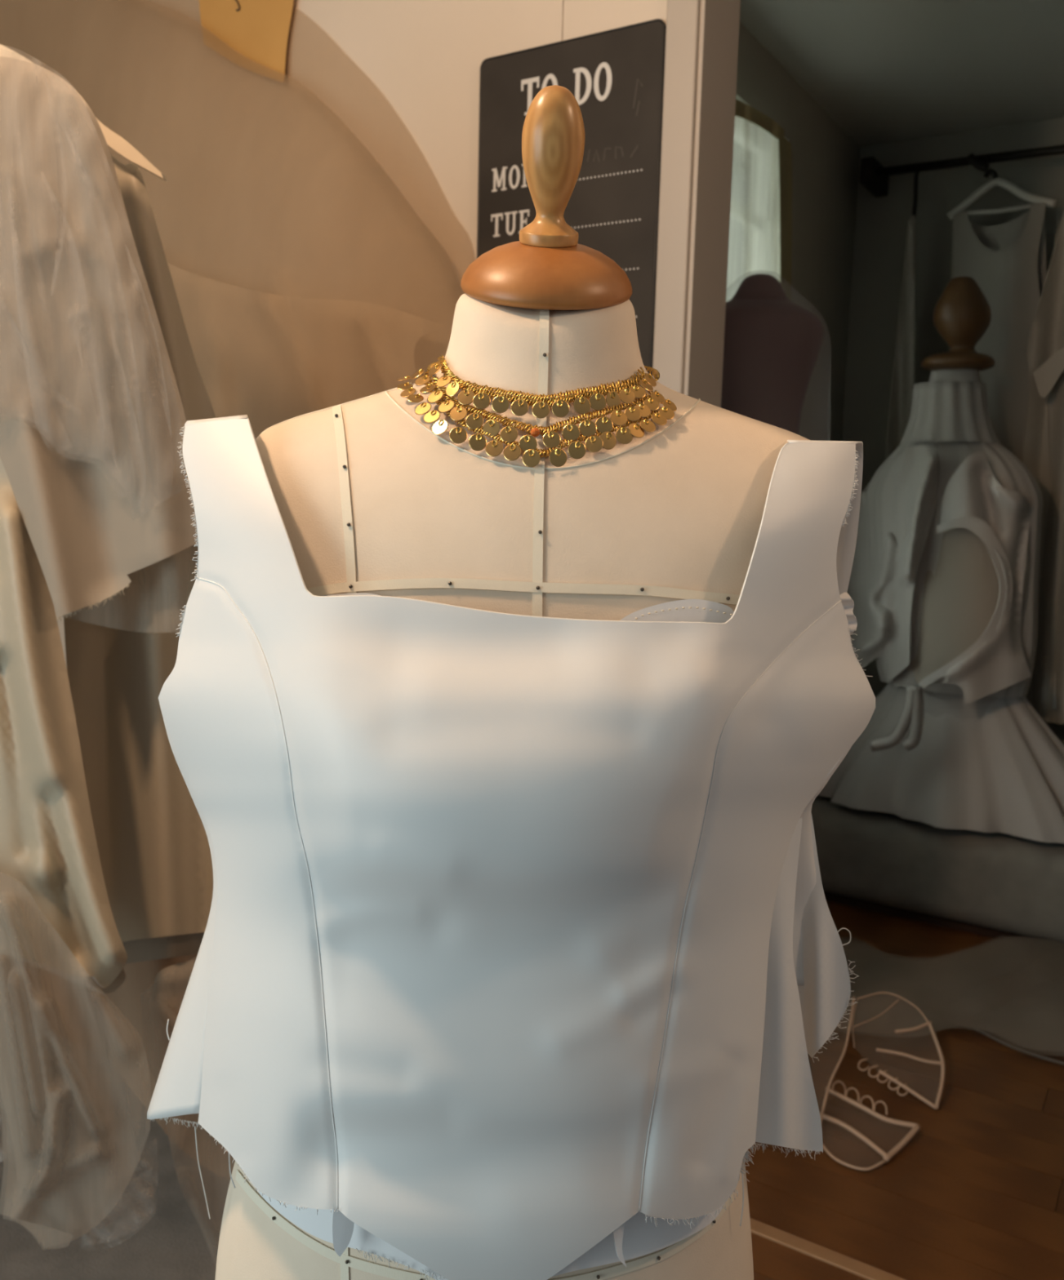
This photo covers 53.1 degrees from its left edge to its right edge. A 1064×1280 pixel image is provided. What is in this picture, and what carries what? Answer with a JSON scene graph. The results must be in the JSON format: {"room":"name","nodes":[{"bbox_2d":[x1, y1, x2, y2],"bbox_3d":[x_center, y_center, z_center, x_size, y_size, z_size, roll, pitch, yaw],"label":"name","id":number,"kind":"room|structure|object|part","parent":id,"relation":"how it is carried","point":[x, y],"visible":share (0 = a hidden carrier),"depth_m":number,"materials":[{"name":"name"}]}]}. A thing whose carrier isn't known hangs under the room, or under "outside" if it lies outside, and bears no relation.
{"room":"workspace","nodes":[
{"label":"workspace","id":0,"kind":"room"},
{"bbox_2d":[53,0,666,668],"bbox_3d":[0.017,-0.228,2.052,5.800,2.600,0.130,6,9,32],"label":"wall","id":1,"kind":"structure","parent":0,"point":[425,57],"depth_m":2.00,"materials":[{"name":"paint"}]},
{"bbox_2d":[15,956,105,995],"bbox_3d":[-1.169,0.897,2.857,3.163,0.090,0.015,6,9,32],"label":"baseboard","id":2,"kind":"structure","parent":1,"relation":"attached to","point":[51,969],"depth_m":2.92,"materials":[{"name":"beige paint"}]},
{"bbox_2d":[0,44,166,181],"bbox_3d":[-0.696,-0.727,1.355,0.451,0.273,0.014,1,8,0],"label":"hanger","id":3,"kind":"object","parent":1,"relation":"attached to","point":[115,141],"visible":0.53,"depth_m":1.36,"materials":[{"name":"beige wood"}]},
{"bbox_2d":[0,56,215,994],"bbox_3d":[-0.674,-0.092,1.419,0.515,1.228,0.232,1,8,0],"label":"coat","id":4,"kind":"object","parent":3,"relation":"hanging from","point":[102,830],"visible":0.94,"depth_m":1.34,"materials":[{"name":"beige fabric"}]},
{"bbox_2d":[0,871,150,1242],"bbox_3d":[-0.725,0.543,1.391,0.443,0.598,0.107,1,8,0],"label":"skirt","id":5,"kind":"object","parent":4,"relation":"hanging from","point":[78,1016],"visible":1,"depth_m":1.40,"materials":[{"name":"beige fabric"}]},
{"bbox_2d":[105,954,235,1179],"bbox_3d":[-0.537,0.630,1.753,0.361,0.584,0.056,1,8,0],"label":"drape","id":6,"kind":"object","parent":4,"relation":"hanging from","point":[140,1058],"visible":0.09,"depth_m":1.76,"materials":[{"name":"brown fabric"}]},
{"bbox_2d":[151,955,230,1261],"bbox_3d":[-0.488,0.726,1.580,0.184,0.564,0.077,1,8,0],"label":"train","id":7,"kind":"object","parent":4,"relation":"hanging from","point":[173,980],"visible":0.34,"depth_m":1.58,"materials":[{"name":"beige fabric"}]},
{"bbox_2d":[0,0,475,438],"bbox_3d":[-1.167,-0.966,2.485,2.630,1.681,0.283,7,10,33],"label":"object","id":8,"kind":"object","parent":1,"relation":"attached to","point":[358,291],"visible":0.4,"depth_m":2.06,"materials":[{"name":"beige fabric"}]},
{"bbox_2d":[199,0,293,78],"bbox_3d":[-0.590,-1.292,2.206,0.293,0.296,0.012,7,9,32],"label":"kraft paper","id":9,"kind":"object","parent":1,"relation":"attached to","point":[257,29],"visible":0.93,"depth_m":2.21,"materials":[{"name":"brown paper"}]},
{"bbox_2d":[476,18,666,376],"bbox_3d":[0.054,-0.608,1.895,0.369,0.863,0.012,6,9,32],"label":"chalkboard","id":10,"kind":"object","parent":1,"relation":"attached to","point":[615,77],"visible":0.38,"depth_m":1.82,"materials":[{"name":"black"}]},
{"bbox_3d":[0.177,-0.209,1.953,0.260,2.600,0.130,6,9,32],"label":"wall panel","id":11,"kind":"part","parent":1,"relation":"part of","materials":[{"name":"paint"}]},
{"bbox_2d":[652,0,740,407],"bbox_3d":[0.679,-0.103,1.646,1.042,2.500,0.158,6,9,32],"label":"trim","id":12,"kind":"structure","parent":1,"relation":"attached to","point":[702,36],"depth_m":1.77,"materials":[{"name":"beige paint"}]},
{"bbox_2d":[749,1217,905,1279],"bbox_3d":[0.663,1.128,1.844,0.914,0.006,0.033,6,9,32],"label":"trim","id":13,"kind":"structure","parent":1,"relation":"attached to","point":[845,1263],"depth_m":1.93,"materials":[{"name":"brown wood"}]},
{"bbox_2d":[5,900,1063,1279],"bbox_3d":[0.003,1.109,2.031,6.954,0.040,5.000,6,9,32],"label":"floor","id":14,"kind":"structure","parent":0,"point":[976,1193],"depth_m":2.26,"materials":[{"name":"brown wood"}]},
{"bbox_2d":[214,84,808,1279],"bbox_3d":[-0.021,0.459,0.774,0.410,1.591,0.385,3,8,10],"label":"dress form","id":15,"kind":"object","parent":14,"relation":"on","point":[369,499],"visible":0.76,"depth_m":0.62,"materials":[{"name":"fabric"}]},
{"bbox_2d":[146,414,875,1279],"bbox_3d":[-0.014,0.126,0.716,0.517,0.540,0.356,1,8,0],"label":"bodice","id":16,"kind":"object","parent":15,"relation":"attached to","point":[521,937],"visible":1,"depth_m":0.59,"materials":[{"name":"white fabric"}]},
{"bbox_3d":[-0.144,0.181,0.819,0.139,0.321,0.317,9,11,44],"label":"panel","id":17,"kind":"part","parent":16,"relation":"part of","materials":[{"name":"white fabric"}]},
{"bbox_3d":[-0.177,0.148,0.634,0.163,0.365,0.029,8,10,38],"label":"panel","id":18,"kind":"part","parent":16,"relation":"part of","materials":[{"name":"white fabric"}]},
{"bbox_2d":[619,599,733,622],"bbox_3d":[0.082,-0.003,0.583,0.071,0.038,0.013,0,8,-13],"label":"cup","id":19,"kind":"object","parent":16,"relation":"on","point":[686,611],"depth_m":0.58,"materials":[{"name":"white fabric"}]},
{"bbox_3d":[0.140,0.165,0.630,0.146,0.374,0.112,1,8,0],"label":"panel","id":20,"kind":"part","parent":16,"relation":"part of","materials":[{"name":"white fabric"}]},
{"bbox_3d":[0.176,0.236,0.710,0.059,0.239,0.015,-3,9,-31],"label":"flared panel","id":21,"kind":"part","parent":16,"relation":"part of","materials":[{"name":"white fabric"}]},
{"bbox_3d":[0.135,0.137,0.806,0.135,0.241,0.293,-6,11,-43],"label":"panel","id":22,"kind":"part","parent":16,"relation":"part of","materials":[{"name":"white fabric"}]},
{"bbox_3d":[0.211,0.215,0.773,0.050,0.189,0.013,1,8,0],"label":"flared panel","id":23,"kind":"part","parent":16,"relation":"part of","materials":[{"name":"white fabric"}]},
{"bbox_2d":[396,355,676,467],"bbox_3d":[0.001,-0.149,0.676,0.172,0.082,0.171,1,8,0],"label":"necklace","id":24,"kind":"object","parent":15,"relation":"on","point":[480,398],"visible":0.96,"depth_m":0.61,"materials":[{"name":"gold metal"}]},
{"bbox_3d":[-0.008,-0.135,0.632,0.157,0.053,0.063,5,9,22],"label":"chain","id":25,"kind":"part","parent":24,"relation":"part of","materials":[{"name":"gold metal"}]},
{"bbox_3d":[-0.004,-0.143,0.637,0.147,0.044,0.062,4,8,18],"label":"chain","id":26,"kind":"part","parent":24,"relation":"part of","materials":[{"name":"gold metal"}]},
{"bbox_3d":[0.005,-0.158,0.650,0.130,0.037,0.074,1,8,0],"label":"chain","id":27,"kind":"part","parent":24,"relation":"part of","materials":[{"name":"gold metal"}]},
{"bbox_3d":[0.000,-0.158,0.643,0.130,0.035,0.058,4,8,15],"label":"chain","id":28,"kind":"part","parent":24,"relation":"part of","materials":[{"name":"gold metal"}]},
{"bbox_3d":[0.008,-0.182,0.709,0.149,0.025,0.096,1,8,0],"label":"chain","id":29,"kind":"part","parent":24,"relation":"part of","materials":[{"name":"gold metal"}]},
{"bbox_2d":[720,273,824,1073],"bbox_3d":[0.517,0.111,2.458,0.360,1.842,0.360,1,8,0],"label":"velvet form","id":30,"kind":"object","parent":14,"relation":"on","point":[772,344],"visible":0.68,"depth_m":2.30,"materials":[{"name":"red"}]},
{"bbox_2d":[818,991,945,1170],"bbox_3d":[0.781,0.959,2.420,0.268,0.176,0.578,8,10,38],"label":"sheer corset","id":31,"kind":"object","parent":14,"relation":"on","point":[915,1127],"visible":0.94,"depth_m":2.39,"materials":[{"name":"beige fabric"}]},
{"bbox_2d":[810,795,1063,953],"bbox_3d":[2.103,0.811,3.167,2.640,0.336,0.535,6,9,32],"label":"bench","id":32,"kind":"object","parent":14,"relation":"on","point":[993,885],"visible":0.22,"depth_m":3.36,"materials":[{"name":"fabric"}]},
{"bbox_2d":[905,276,997,720],"bbox_3d":[1.336,-0.265,3.362,0.489,1.699,0.271,6,9,30],"label":"display form","id":33,"kind":"object","parent":32,"relation":"on","point":[962,315],"visible":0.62,"depth_m":3.23,"materials":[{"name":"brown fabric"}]},
{"bbox_2d":[817,381,1063,843],"bbox_3d":[1.377,-0.110,3.348,1.076,1.360,0.489,6,9,31],"label":"dress","id":34,"kind":"object","parent":33,"relation":"hanging from","point":[943,585],"visible":0.97,"depth_m":3.25,"materials":[{"name":"grey fabric"}]},
{"bbox_3d":[1.127,0.248,3.315,0.135,0.219,0.034,6,9,32],"label":"sash","id":35,"kind":"part","parent":34,"relation":"part of","materials":[{"name":"grey fabric"}]},
{"bbox_3d":[1.177,0.243,3.282,0.057,0.205,0.036,6,9,32],"label":"sash","id":36,"kind":"part","parent":34,"relation":"part of","materials":[{"name":"grey fabric"}]},
{"bbox_2d":[833,935,1063,1065],"bbox_3d":[1.256,0.951,2.948,1.114,0.061,0.796,1,8,0],"label":"tulle","id":37,"kind":"object","parent":14,"relation":"on","point":[949,1001],"visible":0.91,"depth_m":2.75,"materials":[{"name":"grey fabric"}]},
{"bbox_2d":[735,22,860,440],"bbox_3d":[0.510,-0.361,3.092,0.120,2.600,2.170,6,9,32],"label":"wall","id":38,"kind":"structure","parent":0,"point":[825,159],"depth_m":3.51,"materials":[{"name":"grey paint"}]},
{"bbox_2d":[725,99,791,302],"bbox_3d":[0.582,-0.861,2.891,0.025,1.118,0.914,6,9,32],"label":"window","id":39,"kind":"structure","parent":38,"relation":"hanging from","point":[760,228],"depth_m":2.89,"materials":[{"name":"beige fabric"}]},
{"bbox_3d":[0.500,-1.551,2.861,0.120,0.180,0.840,6,9,32],"label":"wall panel","id":40,"kind":"part","parent":38,"relation":"part of","materials":[{"name":"grey paint"}]},
{"bbox_3d":[0.890,-0.436,3.693,0.120,2.600,0.740,6,9,32],"label":"wall panel","id":41,"kind":"part","parent":38,"relation":"part of","materials":[{"name":"grey paint"}]},
{"bbox_2d":[739,0,1063,146],"bbox_3d":[0.188,-1.566,2.086,5.800,0.050,4.150,6,9,32],"label":"ceiling","id":42,"kind":"structure","parent":0,"point":[884,71],"depth_m":3.02,"materials":[{"name":"grey paint"}]},
{"bbox_2d":[840,117,1063,744],"bbox_3d":[2.375,-0.339,3.265,3.100,2.600,0.100,6,9,32],"label":"clothes rack","id":43,"kind":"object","parent":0,"point":[881,224],"depth_m":3.73,"materials":[{"name":"metal"}]},
{"bbox_2d":[859,144,1063,197],"bbox_3d":[1.976,-1.504,3.187,1.915,0.092,0.209,6,9,32],"label":"rail","id":44,"kind":"object","parent":43,"relation":"attached to","point":[873,176],"visible":1,"depth_m":3.51,"materials":[{"name":"black metal"}]},
{"bbox_2d":[884,170,919,460],"bbox_3d":[1.282,-1.001,3.614,0.131,1.164,0.065,6,9,32],"label":"garment","id":45,"kind":"object","parent":44,"relation":"hanging from","point":[902,377],"visible":0.7,"depth_m":3.62,"materials":[{"name":"beige fabric"}]},
{"bbox_3d":[1.959,-1.495,3.134,1.885,0.042,0.027,6,9,32],"label":"rod","id":46,"kind":"part","parent":44,"relation":"part of","materials":[{"name":"black metal"}]},
{"bbox_2d":[946,168,1056,220],"bbox_3d":[1.512,-1.446,3.423,0.329,0.146,0.024,6,9,32],"label":"hanger","id":47,"kind":"object","parent":44,"relation":"hanging from","point":[1011,187],"visible":1,"depth_m":3.42,"materials":[{"name":"grey"}]},
{"bbox_2d":[947,202,1056,709],"bbox_3d":[1.556,-0.566,3.506,0.456,1.673,0.098,6,9,32],"label":"gown","id":48,"kind":"object","parent":47,"relation":"hanging from","point":[1006,261],"visible":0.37,"depth_m":3.43,"materials":[{"name":"beige fabric"}]},
{"bbox_2d":[1022,212,1063,724],"bbox_3d":[1.766,-0.593,3.319,0.456,1.768,0.108,6,9,28],"label":"gown","id":49,"kind":"object","parent":44,"relation":"hanging from","point":[1045,345],"visible":0.85,"depth_m":3.39,"materials":[{"name":"beige"}]}
]}

